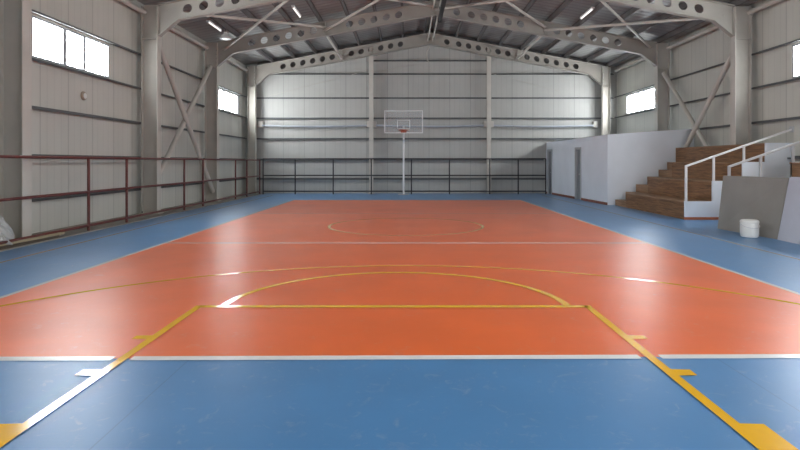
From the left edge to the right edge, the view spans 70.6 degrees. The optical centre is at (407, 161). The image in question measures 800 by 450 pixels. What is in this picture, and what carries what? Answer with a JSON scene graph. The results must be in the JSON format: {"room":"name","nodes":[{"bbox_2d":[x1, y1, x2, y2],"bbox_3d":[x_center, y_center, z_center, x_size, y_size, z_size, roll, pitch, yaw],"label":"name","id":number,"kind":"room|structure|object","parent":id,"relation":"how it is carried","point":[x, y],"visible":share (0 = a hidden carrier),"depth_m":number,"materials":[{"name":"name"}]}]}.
{"room":"sports hall","nodes":[
{"label":"sports hall","id":0,"kind":"room"},
{"bbox_2d":[32,0,245,232],"bbox_3d":[-7.880,-1.582,13.050,0.120,6.180,28.300,0,0,0],"label":"wall","id":1,"kind":"structure","parent":0,"point":[53,133],"depth_m":15.00,"materials":[{"name":"grey metal"}]},
{"bbox_2d":[32,15,108,77],"bbox_3d":[-7.859,-2.617,13.240,0.102,0.870,3.040,0,0,0],"label":"window","id":2,"kind":"structure","parent":1,"relation":"in","point":[51,42],"depth_m":13.09,"materials":[{"name":"white glass"}]},
{"bbox_2d":[81,91,86,99],"bbox_3d":[-7.790,-1.592,13.600,0.058,0.218,0.220,0,0,0],"label":"air vent","id":3,"kind":"object","parent":1,"relation":"in","point":[83,94],"visible":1,"depth_m":13.56,"materials":[{"name":"beige plastic"}]},
{"bbox_2d":[32,154,238,158],"bbox_3d":[-7.744,-0.119,17.390,0.148,0.086,19.420,0,0,0],"label":"wall rail","id":4,"kind":"object","parent":1,"relation":"attached to","point":[32,154],"depth_m":14.27,"materials":[{"name":"metal"}]},
{"bbox_2d":[32,178,245,201],"bbox_3d":[-7.744,0.771,17.390,0.148,0.086,19.420,0,0,0],"label":"wall rail","id":5,"kind":"object","parent":1,"relation":"attached to","point":[167,186],"depth_m":14.30,"materials":[{"name":"metal"}]},
{"bbox_2d":[32,9,247,97],"bbox_3d":[-7.744,-3.119,17.390,0.148,0.086,19.420,0,0,0],"label":"wall rail","id":6,"kind":"object","parent":1,"relation":"attached to","point":[33,11],"depth_m":14.21,"materials":[{"name":"metal"}]},
{"bbox_2d":[32,106,247,138],"bbox_3d":[-7.744,-1.129,17.390,0.148,0.086,19.420,0,0,0],"label":"wall rail","id":7,"kind":"object","parent":1,"relation":"attached to","point":[33,107],"depth_m":14.23,"materials":[{"name":"metal"}]},
{"bbox_2d":[32,58,247,117],"bbox_3d":[-7.744,-2.129,17.390,0.148,0.086,19.420,0,0,0],"label":"wall rail","id":8,"kind":"object","parent":1,"relation":"attached to","point":[33,59],"depth_m":14.19,"materials":[{"name":"metal"}]},
{"bbox_2d":[219,88,237,113],"bbox_3d":[-7.859,-2.617,24.350,0.102,0.870,3.200,0,0,0],"label":"window","id":9,"kind":"structure","parent":1,"relation":"in","point":[228,101],"depth_m":24.72,"materials":[{"name":"white glass"}]},
{"bbox_2d":[0,193,799,449],"bbox_3d":[1.115,1.605,13.100,18.470,0.206,28.800,0,0,0],"label":"floor","id":10,"kind":"structure","parent":0,"point":[267,321],"depth_m":5.17,"materials":[{"name":"orange paint"}]},
{"bbox_2d":[0,193,264,251],"bbox_3d":[-7.330,1.508,13.050,0.980,0.040,28.300,0,0,0],"label":"strip","id":11,"kind":"object","parent":10,"relation":"on","point":[150,216],"visible":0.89,"depth_m":14.37,"materials":[{"name":"concrete"}]},
{"bbox_2d":[0,216,14,244],"bbox_3d":[-7.084,1.016,9.546,0.437,0.946,1.310,0,0,0],"label":"plastic sheet","id":12,"kind":"object","parent":11,"relation":"on","point":[6,232],"visible":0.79,"depth_m":9.85,"materials":[{"name":"white plastic"}]},
{"bbox_2d":[0,0,31,237],"bbox_3d":[-7.410,-1.511,10.680,0.540,6.038,0.340,0,0,0],"label":"steel column","id":13,"kind":"structure","parent":11,"relation":"on","point":[15,15],"depth_m":10.67,"materials":[{"name":"grey metal"}]},
{"bbox_2d":[0,235,59,249],"bbox_3d":[-6.980,1.463,10.025,0.220,0.050,2.250,0,0,0],"label":"plank","id":14,"kind":"object","parent":11,"relation":"on","point":[57,236],"visible":0.7,"depth_m":10.20,"materials":[{"name":"brown wood"}]},
{"bbox_2d":[0,232,64,245],"bbox_3d":[-6.990,1.413,10.225,0.200,0.045,2.054,0,0,3],"label":"plank","id":15,"kind":"object","parent":14,"relation":"on","point":[58,233],"visible":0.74,"depth_m":10.46,"materials":[{"name":"brown wood"}]},
{"bbox_2d":[0,155,259,244],"bbox_3d":[-6.930,0.684,15.725,0.060,1.608,21.450,0,0,0],"label":"pipe railing","id":16,"kind":"object","parent":11,"relation":"on","point":[88,158],"visible":0.96,"depth_m":13.76,"materials":[{"name":"red metal"}]},
{"bbox_2d":[140,5,163,213],"bbox_3d":[-7.410,-1.511,16.350,0.540,6.038,0.340,0,0,0],"label":"steel column","id":17,"kind":"structure","parent":11,"relation":"on","point":[150,40],"depth_m":16.34,"materials":[{"name":"grey metal"}]},
{"bbox_2d":[118,0,147,15],"bbox_3d":[-7.620,-4.322,13.515,0.200,0.200,5.630,0,0,0],"label":"strut","id":18,"kind":"object","parent":17,"relation":"attached to","point":[128,3],"visible":1,"depth_m":15.68,"materials":[{"name":"paint"}]},
{"bbox_2d":[161,44,214,193],"bbox_3d":[-7.355,-1.267,18.885,0.164,4.962,5.042,0,0,0],"label":"brace","id":19,"kind":"object","parent":17,"relation":"attached to","point":[165,63],"visible":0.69,"depth_m":18.49,"materials":[{"name":"paint"}]},
{"bbox_2d":[158,0,287,36],"bbox_3d":[-3.090,-4.868,16.350,8.235,2.488,0.200,0,0,0],"label":"roof beam","id":20,"kind":"structure","parent":17,"relation":"attached to","point":[168,20],"depth_m":16.34,"materials":[{"name":"grey metal"}]},
{"bbox_2d":[199,3,274,61],"bbox_3d":[-6.410,-4.807,18.640,0.090,0.209,17.120,0,0,0],"label":"purlin","id":21,"kind":"structure","parent":20,"relation":"on","point":[219,21],"depth_m":20.52,"materials":[{"name":"metal"}]},
{"bbox_2d":[222,0,289,50],"bbox_3d":[-5.045,-4.620,18.885,0.160,0.817,6.363,0,0,-37],"label":"brace","id":22,"kind":"object","parent":20,"relation":"attached to","point":[283,2],"visible":1,"depth_m":18.85,"materials":[{"name":"paint"}]},
{"bbox_2d":[231,0,295,57],"bbox_3d":[-5.380,-5.003,18.640,0.090,0.209,17.120,0,0,0],"label":"purlin","id":23,"kind":"structure","parent":20,"relation":"on","point":[246,11],"depth_m":20.84,"materials":[{"name":"metal"}]},
{"bbox_2d":[272,2,317,53],"bbox_3d":[-4.350,-5.198,18.640,0.090,0.209,17.120,0,0,0],"label":"purlin","id":24,"kind":"structure","parent":20,"relation":"on","point":[280,10],"depth_m":20.89,"materials":[{"name":"metal"}]},
{"bbox_2d":[305,0,338,49],"bbox_3d":[-3.320,-5.394,18.640,0.090,0.209,17.120,0,0,0],"label":"purlin","id":25,"kind":"structure","parent":20,"relation":"on","point":[311,5],"depth_m":20.60,"materials":[{"name":"metal"}]},
{"bbox_2d":[339,0,360,45],"bbox_3d":[-2.290,-5.590,18.640,0.090,0.209,17.120,0,0,0],"label":"purlin","id":26,"kind":"structure","parent":20,"relation":"on","point":[342,2],"depth_m":21.67,"materials":[{"name":"metal"}]},
{"bbox_2d":[371,0,381,41],"bbox_3d":[-1.260,-5.785,18.640,0.090,0.209,17.120,0,0,0],"label":"purlin","id":27,"kind":"structure","parent":20,"relation":"on","point":[373,5],"depth_m":23.88,"materials":[{"name":"metal"}]},
{"bbox_2d":[401,3,403,37],"bbox_3d":[-0.230,-5.981,18.640,0.090,0.209,17.120,0,0,0],"label":"purlin","id":28,"kind":"structure","parent":20,"relation":"on","point":[401,3],"depth_m":24.89,"materials":[{"name":"metal"}]},
{"bbox_2d":[387,0,435,6],"bbox_3d":[-1.060,-5.497,18.885,0.160,0.884,6.582,0,0,40],"label":"brace","id":29,"kind":"object","parent":20,"relation":"attached to","point":[401,1],"visible":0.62,"depth_m":20.30,"materials":[{"name":"paint"}]},
{"bbox_2d":[204,42,220,201],"bbox_3d":[-7.410,-1.511,21.420,0.540,6.038,0.340,0,0,0],"label":"steel column","id":30,"kind":"structure","parent":11,"relation":"on","point":[211,56],"depth_m":21.41,"materials":[{"name":"grey metal"}]},
{"bbox_2d":[161,64,212,175],"bbox_3d":[-7.445,-1.417,18.885,0.164,4.564,5.040,0,0,0],"label":"brace","id":31,"kind":"object","parent":30,"relation":"attached to","point":[171,148],"visible":0.67,"depth_m":18.68,"materials":[{"name":"paint"}]},
{"bbox_2d":[171,27,208,50],"bbox_3d":[-7.620,-4.322,18.885,0.200,0.200,5.030,0,0,0],"label":"strut","id":32,"kind":"object","parent":30,"relation":"attached to","point":[173,29],"visible":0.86,"depth_m":19.67,"materials":[{"name":"paint"}]},
{"bbox_2d":[227,59,248,72],"bbox_3d":[-7.620,-4.322,24.085,0.200,0.200,5.290,0,0,0],"label":"strut","id":33,"kind":"object","parent":30,"relation":"attached to","point":[246,70],"visible":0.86,"depth_m":25.23,"materials":[{"name":"paint"}]},
{"bbox_2d":[217,0,434,66],"bbox_3d":[-3.090,-4.868,21.420,8.235,2.488,0.200,0,0,0],"label":"roof beam","id":34,"kind":"structure","parent":30,"relation":"attached to","point":[409,12],"depth_m":21.41,"materials":[{"name":"grey metal"}]},
{"bbox_2d":[168,10,325,27],"bbox_3d":[-5.045,-4.740,18.885,0.160,0.817,6.363,0,0,37],"label":"brace","id":35,"kind":"object","parent":34,"relation":"attached to","point":[214,15],"visible":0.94,"depth_m":19.11,"materials":[{"name":"paint"}]},
{"bbox_2d":[327,36,343,60],"bbox_3d":[-3.140,-4.902,24.085,0.200,0.200,5.310,0,0,0],"label":"strut","id":36,"kind":"object","parent":34,"relation":"attached to","point":[328,37],"visible":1,"depth_m":24.30,"materials":[{"name":"paint"}]},
{"bbox_2d":[322,0,379,30],"bbox_3d":[-1.060,-5.377,18.885,0.160,0.884,6.582,0,0,-40],"label":"brace","id":37,"kind":"object","parent":34,"relation":"attached to","point":[374,1],"visible":1,"depth_m":19.93,"materials":[{"name":"paint"}]},
{"bbox_2d":[427,0,435,41],"bbox_3d":[0.950,-5.772,21.565,0.120,0.160,10.330,0,0,0],"label":"strut","id":38,"kind":"object","parent":34,"relation":"attached to","point":[434,0],"visible":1,"depth_m":23.28,"materials":[{"name":"paint"}]},
{"bbox_2d":[248,66,256,193],"bbox_3d":[-7.388,-1.511,26.750,0.496,6.038,0.340,0,0,0],"label":"steel column","id":39,"kind":"structure","parent":11,"relation":"on","point":[252,88],"depth_m":26.75,"materials":[{"name":"grey metal"}]},
{"bbox_2d":[256,33,429,85],"bbox_3d":[-3.090,-4.868,26.750,8.235,2.488,0.200,0,0,0],"label":"roof beam","id":40,"kind":"structure","parent":39,"relation":"attached to","point":[263,71],"depth_m":26.75,"materials":[{"name":"grey metal"}]},
{"bbox_2d":[368,47,374,193],"bbox_3d":[-1.750,-1.999,26.935,0.320,7.014,0.270,0,0,0],"label":"post","id":41,"kind":"object","parent":10,"relation":"on","point":[371,58],"visible":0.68,"depth_m":26.86,"materials":[{"name":"metal"}]},
{"bbox_2d":[270,70,368,95],"bbox_3d":[-4.275,-3.767,27.030,4.854,1.266,0.016,0,0,0],"label":"rod","id":42,"kind":"object","parent":41,"relation":"attached to","point":[367,70],"visible":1,"depth_m":27.03,"materials":[{"name":"grey paint"}]},
{"bbox_2d":[384,110,422,194],"bbox_3d":[-0.160,-0.417,25.653,1.350,3.850,1.318,0,0,41],"label":"basketball hoop","id":43,"kind":"object","parent":10,"relation":"on","point":[403,130],"visible":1,"depth_m":25.59,"materials":[{"name":"white paint"}]},
{"bbox_2d":[262,158,545,193],"bbox_3d":[-0.165,0.663,26.450,13.294,1.690,0.064,0,0,0],"label":"pipe railing","id":44,"kind":"object","parent":10,"relation":"on","point":[263,175],"visible":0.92,"depth_m":26.42,"materials":[{"name":"metal"}]},
{"bbox_2d":[485,47,492,193],"bbox_3d":[3.860,-1.992,26.935,0.320,7.000,0.270,0,0,0],"label":"post","id":45,"kind":"object","parent":10,"relation":"on","point":[488,48],"visible":0.89,"depth_m":26.86,"materials":[{"name":"metal"}]},
{"bbox_2d":[601,66,609,134],"bbox_3d":[9.368,-1.517,26.750,0.496,6.050,0.340,0,0,0],"label":"steel column","id":46,"kind":"structure","parent":10,"relation":"on","point":[605,88],"depth_m":26.75,"materials":[{"name":"grey metal"}]},
{"bbox_2d":[429,33,602,85],"bbox_3d":[5.100,-4.868,26.750,8.175,2.488,0.200,0,0,0],"label":"roof beam","id":47,"kind":"structure","parent":46,"relation":"attached to","point":[594,71],"depth_m":26.75,"materials":[{"name":"grey metal"}]},
{"bbox_2d":[515,36,541,60],"bbox_3d":[5.180,-4.902,24.085,0.200,0.200,5.310,0,0,0],"label":"strut","id":48,"kind":"object","parent":47,"relation":"attached to","point":[539,37],"visible":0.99,"depth_m":24.39,"materials":[{"name":"paint"}]},
{"bbox_2d":[654,43,669,130],"bbox_3d":[9.610,-1.496,21.420,0.540,6.008,0.340,0,0,0],"label":"steel column","id":49,"kind":"structure","parent":10,"relation":"on","point":[661,88],"depth_m":21.41,"materials":[{"name":"grey metal"}]},
{"bbox_2d":[435,0,656,66],"bbox_3d":[5.209,-4.868,21.420,8.395,2.489,0.200,0,0,0],"label":"roof beam","id":50,"kind":"structure","parent":49,"relation":"attached to","point":[628,44],"depth_m":21.41,"materials":[{"name":"grey metal"}]},
{"bbox_2d":[432,0,440,41],"bbox_3d":[1.180,-5.772,21.565,0.120,0.160,10.330,0,0,0],"label":"strut","id":51,"kind":"object","parent":50,"relation":"attached to","point":[440,0],"visible":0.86,"depth_m":23.97,"materials":[{"name":"paint"}]},
{"bbox_2d":[506,2,546,27],"bbox_3d":[3.100,-5.497,18.885,0.160,0.884,6.582,0,0,40],"label":"brace","id":52,"kind":"object","parent":50,"relation":"attached to","point":[509,3],"visible":1,"depth_m":20.17,"materials":[{"name":"paint"}]},
{"bbox_2d":[544,18,697,30],"bbox_3d":[7.165,-4.604,18.885,0.160,0.848,6.462,0,0,-39],"label":"brace","id":53,"kind":"object","parent":50,"relation":"attached to","point":[676,19],"visible":0.96,"depth_m":18.82,"materials":[{"name":"paint"}]},
{"bbox_2d":[584,2,686,61],"bbox_3d":[8.450,-4.807,18.640,0.090,0.209,17.120,0,0,0],"label":"roof purlin","id":54,"kind":"structure","parent":50,"relation":"on","point":[683,5],"depth_m":20.52,"materials":[{"name":"metal"}]},
{"bbox_2d":[614,57,644,72],"bbox_3d":[9.850,-4.322,24.085,0.200,0.200,5.290,0,0,0],"label":"strut","id":55,"kind":"object","parent":49,"relation":"attached to","point":[616,70],"visible":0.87,"depth_m":25.11,"materials":[{"name":"paint"}]},
{"bbox_2d":[662,71,708,145],"bbox_3d":[9.645,-1.092,18.885,0.164,4.714,5.040,0,0,0],"label":"brace","id":56,"kind":"object","parent":49,"relation":"attached to","point":[698,132],"visible":0.56,"depth_m":19.67,"materials":[{"name":"paint"}]},
{"bbox_2d":[615,143,791,219],"bbox_3d":[8.627,0.503,17.228,2.843,2.010,4.964,0,0,0],"label":"bleachers","id":57,"kind":"object","parent":10,"relation":"on","point":[664,194],"visible":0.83,"depth_m":15.95,"materials":[{"name":"brown wood"}]},
{"bbox_2d":[685,126,793,200],"bbox_3d":[8.644,0.046,14.775,2.811,1.960,0.140,0,0,0],"label":"stair handrail","id":58,"kind":"object","parent":57,"relation":"on","point":[791,128],"visible":0.98,"depth_m":14.75,"materials":[{"name":"white metal"}]},
{"bbox_2d":[730,6,750,144],"bbox_3d":[9.610,-1.496,16.350,0.540,6.008,0.340,0,0,0],"label":"steel column","id":59,"kind":"structure","parent":10,"relation":"on","point":[740,44],"depth_m":16.34,"materials":[{"name":"grey metal"}]},
{"bbox_2d":[598,0,734,36],"bbox_3d":[5.209,-4.868,16.350,8.395,2.489,0.200,0,0,0],"label":"roof beam","id":60,"kind":"structure","parent":59,"relation":"attached to","point":[720,14],"depth_m":16.34,"materials":[{"name":"grey metal"}]},
{"bbox_2d":[438,0,446,21],"bbox_3d":[1.170,-5.482,18.315,0.140,0.580,5.430,0,0,0],"label":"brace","id":61,"kind":"object","parent":60,"relation":"hanging from","point":[443,2],"visible":1,"depth_m":19.36,"materials":[{"name":"black metal"}]},
{"bbox_2d":[455,0,471,37],"bbox_3d":[2.270,-5.981,18.640,0.090,0.209,17.120,0,0,0],"label":"purlin","id":62,"kind":"structure","parent":60,"relation":"on","point":[468,1],"depth_m":24.77,"materials":[{"name":"metal"}]},
{"bbox_2d":[435,0,516,9],"bbox_3d":[3.100,-5.377,18.885,0.160,0.884,6.582,0,0,-40],"label":"brace","id":63,"kind":"object","parent":60,"relation":"attached to","point":[495,1],"visible":0.96,"depth_m":19.68,"materials":[{"name":"paint"}]},
{"bbox_2d":[476,2,501,41],"bbox_3d":[3.300,-5.785,18.640,0.090,0.209,17.120,0,0,0],"label":"purlin","id":64,"kind":"structure","parent":60,"relation":"on","point":[497,5],"depth_m":24.29,"materials":[{"name":"metal"}]},
{"bbox_2d":[498,0,536,45],"bbox_3d":[4.330,-5.590,18.640,0.090,0.209,17.120,0,0,0],"label":"roof purlin","id":65,"kind":"structure","parent":60,"relation":"on","point":[530,4],"depth_m":21.68,"materials":[{"name":"metal"}]},
{"bbox_2d":[519,0,572,49],"bbox_3d":[5.360,-5.394,18.640,0.090,0.209,17.120,0,0,0],"label":"roof purlin","id":66,"kind":"structure","parent":60,"relation":"on","point":[565,3],"depth_m":20.77,"materials":[{"name":"metal"}]},
{"bbox_2d":[541,2,608,53],"bbox_3d":[6.390,-5.198,18.640,0.090,0.209,17.120,0,0,0],"label":"roof purlin","id":67,"kind":"structure","parent":60,"relation":"on","point":[599,6],"depth_m":21.01,"materials":[{"name":"metal"}]},
{"bbox_2d":[562,0,653,57],"bbox_3d":[7.420,-5.003,18.640,0.090,0.209,17.120,0,0,0],"label":"roof purlin","id":68,"kind":"structure","parent":60,"relation":"on","point":[631,11],"depth_m":20.75,"materials":[{"name":"metal"}]},
{"bbox_2d":[600,1,651,47],"bbox_3d":[7.165,-4.724,18.885,0.160,0.848,6.462,0,0,39],"label":"brace","id":69,"kind":"object","parent":60,"relation":"attached to","point":[605,4],"visible":1,"depth_m":19.18,"materials":[{"name":"paint"}]},
{"bbox_2d":[665,25,717,50],"bbox_3d":[9.850,-4.322,18.885,0.200,0.200,5.030,0,0,0],"label":"strut","id":70,"kind":"object","parent":59,"relation":"attached to","point":[713,27],"visible":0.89,"depth_m":19.54,"materials":[{"name":"paint"}]},
{"bbox_2d":[684,53,729,146],"bbox_3d":[9.555,-1.017,18.885,0.164,4.863,5.041,0,0,0],"label":"brace","id":71,"kind":"object","parent":59,"relation":"attached to","point":[726,65],"visible":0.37,"depth_m":17.87,"materials":[{"name":"paint"}]},
{"bbox_2d":[745,0,782,15],"bbox_3d":[9.850,-4.322,13.515,0.200,0.200,5.630,0,0,0],"label":"strut","id":72,"kind":"object","parent":59,"relation":"attached to","point":[751,11],"visible":1,"depth_m":15.71,"materials":[{"name":"paint"}]},
{"bbox_2d":[740,219,759,237],"bbox_3d":[6.860,1.333,11.347,0.364,0.351,0.349,0,0,0],"label":"paint bucket","id":73,"kind":"object","parent":10,"relation":"on","point":[749,228],"visible":1,"depth_m":11.22,"materials":[{"name":"white plastic"}]},
{"bbox_2d":[717,176,788,238],"bbox_3d":[7.176,0.910,11.886,0.237,1.203,1.821,0,0,-9],"label":"leaning board","id":74,"kind":"object","parent":10,"relation":"on","point":[762,199],"visible":0.93,"depth_m":11.79,"materials":[{"name":"grey wood"}]},
{"bbox_2d":[777,177,799,243],"bbox_3d":[7.295,0.891,10.510,0.270,1.245,0.920,0,0,0],"label":"leaning board","id":75,"kind":"object","parent":10,"relation":"on","point":[789,230],"visible":1,"depth_m":10.72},
{"bbox_2d":[789,162,799,176],"bbox_3d":[8.722,0.503,10.700,2.653,2.010,4.900,0,0,0],"label":"bleachers","id":76,"kind":"object","parent":10,"relation":"on","point":[794,166],"visible":0.11,"depth_m":12.98,"materials":[{"name":"brown wood"}]},
{"bbox_2d":[727,141,799,176],"bbox_3d":[8.739,0.080,13.125,2.621,1.893,0.140,0,0,0],"label":"stair handrail","id":77,"kind":"object","parent":76,"relation":"on","point":[792,145],"visible":0.86,"depth_m":13.10,"materials":[{"name":"white metal"}]},
{"bbox_2d":[246,45,616,192],"bbox_3d":[1.115,-2.412,27.260,17.870,7.840,0.120,0,0,0],"label":"wall","id":78,"kind":"structure","parent":0,"point":[351,85],"depth_m":27.20,"materials":[{"name":"grey metal"}]},
{"bbox_2d":[258,121,368,127],"bbox_3d":[-4.460,-1.796,27.064,5.360,0.293,0.268,0,0,0],"label":"tube","id":79,"kind":"object","parent":78,"relation":"attached to","point":[260,123],"visible":0.96,"depth_m":26.94,"materials":[{"name":"paint"}]},
{"bbox_2d":[257,178,544,179],"bbox_3d":[-0.510,0.801,27.124,14.220,0.086,0.148,0,0,0],"label":"wall girt","id":80,"kind":"object","parent":78,"relation":"attached to","point":[257,178],"depth_m":27.12,"materials":[{"name":"metal"}]},
{"bbox_2d":[260,159,542,159],"bbox_3d":[-0.560,-0.119,27.124,14.120,0.086,0.148,0,0,0],"label":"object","id":81,"kind":"structure","parent":78,"relation":"attached to","point":[260,159],"depth_m":27.19,"materials":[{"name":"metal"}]},
{"bbox_2d":[257,138,576,139],"bbox_3d":[1.115,-1.119,27.124,17.470,0.086,0.148,0,0,0],"label":"wall girt","id":82,"kind":"object","parent":78,"relation":"attached to","point":[257,138],"depth_m":27.19,"materials":[{"name":"metal"}]},
{"bbox_2d":[373,121,486,127],"bbox_3d":[1.055,-1.796,27.064,5.510,0.293,0.268,0,0,0],"label":"tube","id":83,"kind":"object","parent":78,"relation":"attached to","point":[484,125],"visible":0.91,"depth_m":26.94,"materials":[{"name":"paint"}]},
{"bbox_2d":[374,60,486,60],"bbox_3d":[1.055,-4.859,27.124,5.610,0.086,0.148,0,0,0],"label":"wall girt","id":84,"kind":"structure","parent":78,"relation":"attached to","point":[374,60],"depth_m":27.19,"materials":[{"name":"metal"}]},
{"bbox_2d":[257,97,613,98],"bbox_3d":[1.115,-3.069,27.124,17.470,0.086,0.148,0,0,0],"label":"wall girt","id":85,"kind":"object","parent":78,"relation":"attached to","point":[257,97],"depth_m":27.05,"materials":[{"name":"metal"}]},
{"bbox_2d":[257,117,613,118],"bbox_3d":[1.115,-2.099,27.124,17.470,0.086,0.148,0,0,0],"label":"wall girt","id":86,"kind":"object","parent":78,"relation":"attached to","point":[257,117],"depth_m":27.05,"materials":[{"name":"metal"}]},
{"bbox_2d":[274,73,613,74],"bbox_3d":[1.115,-4.219,27.124,17.470,0.086,0.148,0,0,0],"label":"wall girt","id":87,"kind":"object","parent":78,"relation":"attached to","point":[279,73],"depth_m":27.05,"materials":[{"name":"metal"}]},
{"bbox_2d":[491,121,597,127],"bbox_3d":[6.475,-1.796,27.064,5.130,0.293,0.268,0,0,0],"label":"tube","id":88,"kind":"object","parent":78,"relation":"attached to","point":[594,123],"visible":0.97,"depth_m":26.94,"materials":[{"name":"paint"}]},
{"bbox_2d":[137,0,759,65],"bbox_3d":[1.115,-5.505,13.050,18.270,1.854,28.700,0,0,0],"label":"ceiling","id":89,"kind":"structure","parent":0,"point":[327,9],"depth_m":21.54,"materials":[{"name":"grey metal"}]},
{"bbox_2d":[206,20,221,31],"bbox_3d":[-6.630,-4.659,19.350,0.100,0.090,1.300,0,0,0],"label":"tube light","id":90,"kind":"object","parent":89,"relation":"attached to","point":[208,21],"visible":1,"depth_m":19.28,"materials":[{"name":"white paint"}]},
{"bbox_2d":[219,29,231,39],"bbox_3d":[-6.460,-4.621,20.000,0.420,0.579,0.420,0,0,0],"label":"lamp","id":91,"kind":"object","parent":89,"relation":"hanging from","point":[225,36],"visible":1,"depth_m":19.89,"materials":[{"name":"grey metal"}]},
{"bbox_2d":[291,5,300,17],"bbox_3d":[-3.850,-5.187,19.500,0.100,0.090,1.300,0,0,0],"label":"tube light","id":92,"kind":"object","parent":89,"relation":"attached to","point":[292,6],"visible":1,"depth_m":19.36,"materials":[{"name":"white paint"}]},
{"bbox_2d":[257,30,604,68],"bbox_3d":[1.100,-5.166,27.025,16.600,2.292,0.030,0,0,0],"label":"flashing","id":93,"kind":"object","parent":89,"relation":"attached to","point":[446,41],"visible":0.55,"depth_m":27.01,"materials":[{"name":"metal"}]},
{"bbox_2d":[580,7,594,18],"bbox_3d":[6.180,-5.132,19.500,0.100,0.090,1.300,0,0,0],"label":"tube light","id":94,"kind":"object","parent":89,"relation":"attached to","point":[591,8],"visible":1,"depth_m":19.40,"materials":[{"name":"white paint"}]},
{"bbox_2d":[605,0,748,66],"bbox_3d":[9.480,-4.611,18.640,0.090,0.209,17.120,0,0,0],"label":"roof purlin","id":95,"kind":"structure","parent":89,"relation":"attached to","point":[692,23],"depth_m":20.07,"materials":[{"name":"metal"}]},
{"bbox_2d":[546,135,607,204],"bbox_3d":[6.862,0.273,23.487,0.118,2.470,7.438,0,0,-2],"label":"wall","id":96,"kind":"structure","parent":0,"point":[593,149],"depth_m":22.15,"materials":[{"name":"white paint"}]},
{"bbox_2d":[547,149,551,193],"bbox_3d":[6.723,0.458,26.615,0.125,2.100,0.756,0,0,-2],"label":"door","id":97,"kind":"structure","parent":96,"relation":"in","point":[549,152],"depth_m":26.87,"materials":[{"name":"grey paint"}]},
{"bbox_2d":[575,147,580,199],"bbox_3d":[6.891,0.458,22.740,0.125,2.100,0.726,0,0,-2],"label":"door","id":98,"kind":"structure","parent":96,"relation":"in","point":[577,149],"depth_m":22.88,"materials":[{"name":"grey paint"}]},
{"bbox_2d":[607,129,693,204],"bbox_3d":[8.501,0.168,19.820,3.039,2.680,0.100,0,0,0],"label":"wall","id":99,"kind":"structure","parent":0,"point":[632,158],"depth_m":19.77,"materials":[{"name":"white paint"}]},
{"bbox_2d":[617,0,799,161],"bbox_3d":[10.110,-1.564,13.050,0.120,6.144,28.300,0,0,0],"label":"wall","id":100,"kind":"structure","parent":0,"point":[777,24],"depth_m":17.89,"materials":[{"name":"grey metal"}]},
{"bbox_2d":[627,87,653,113],"bbox_3d":[10.089,-2.617,24.350,0.102,0.870,3.200,0,0,0],"label":"window","id":101,"kind":"structure","parent":100,"relation":"in","point":[643,100],"depth_m":24.48,"materials":[{"name":"white glass"}]},
{"bbox_2d":[614,39,799,97],"bbox_3d":[9.974,-3.119,17.390,0.148,0.086,19.420,0,0,0],"label":"wall girt","id":102,"kind":"object","parent":100,"relation":"attached to","point":[797,40],"depth_m":18.37,"materials":[{"name":"metal"}]},
{"bbox_2d":[614,77,799,118],"bbox_3d":[9.974,-2.129,17.390,0.148,0.086,19.420,0,0,0],"label":"wall girt","id":103,"kind":"object","parent":100,"relation":"attached to","point":[798,78],"depth_m":17.80,"materials":[{"name":"metal"}]},
{"bbox_2d":[699,116,799,129],"bbox_3d":[9.974,-1.129,17.390,0.148,0.086,19.420,0,0,0],"label":"wall girt","id":104,"kind":"object","parent":100,"relation":"attached to","point":[798,117],"depth_m":15.82,"materials":[{"name":"metal"}]},
{"bbox_2d":[792,43,799,77],"bbox_3d":[10.089,-2.617,13.240,0.102,0.870,3.040,0,0,0],"label":"window","id":105,"kind":"structure","parent":100,"relation":"in","point":[796,47],"depth_m":14.71,"materials":[{"name":"white glass"}]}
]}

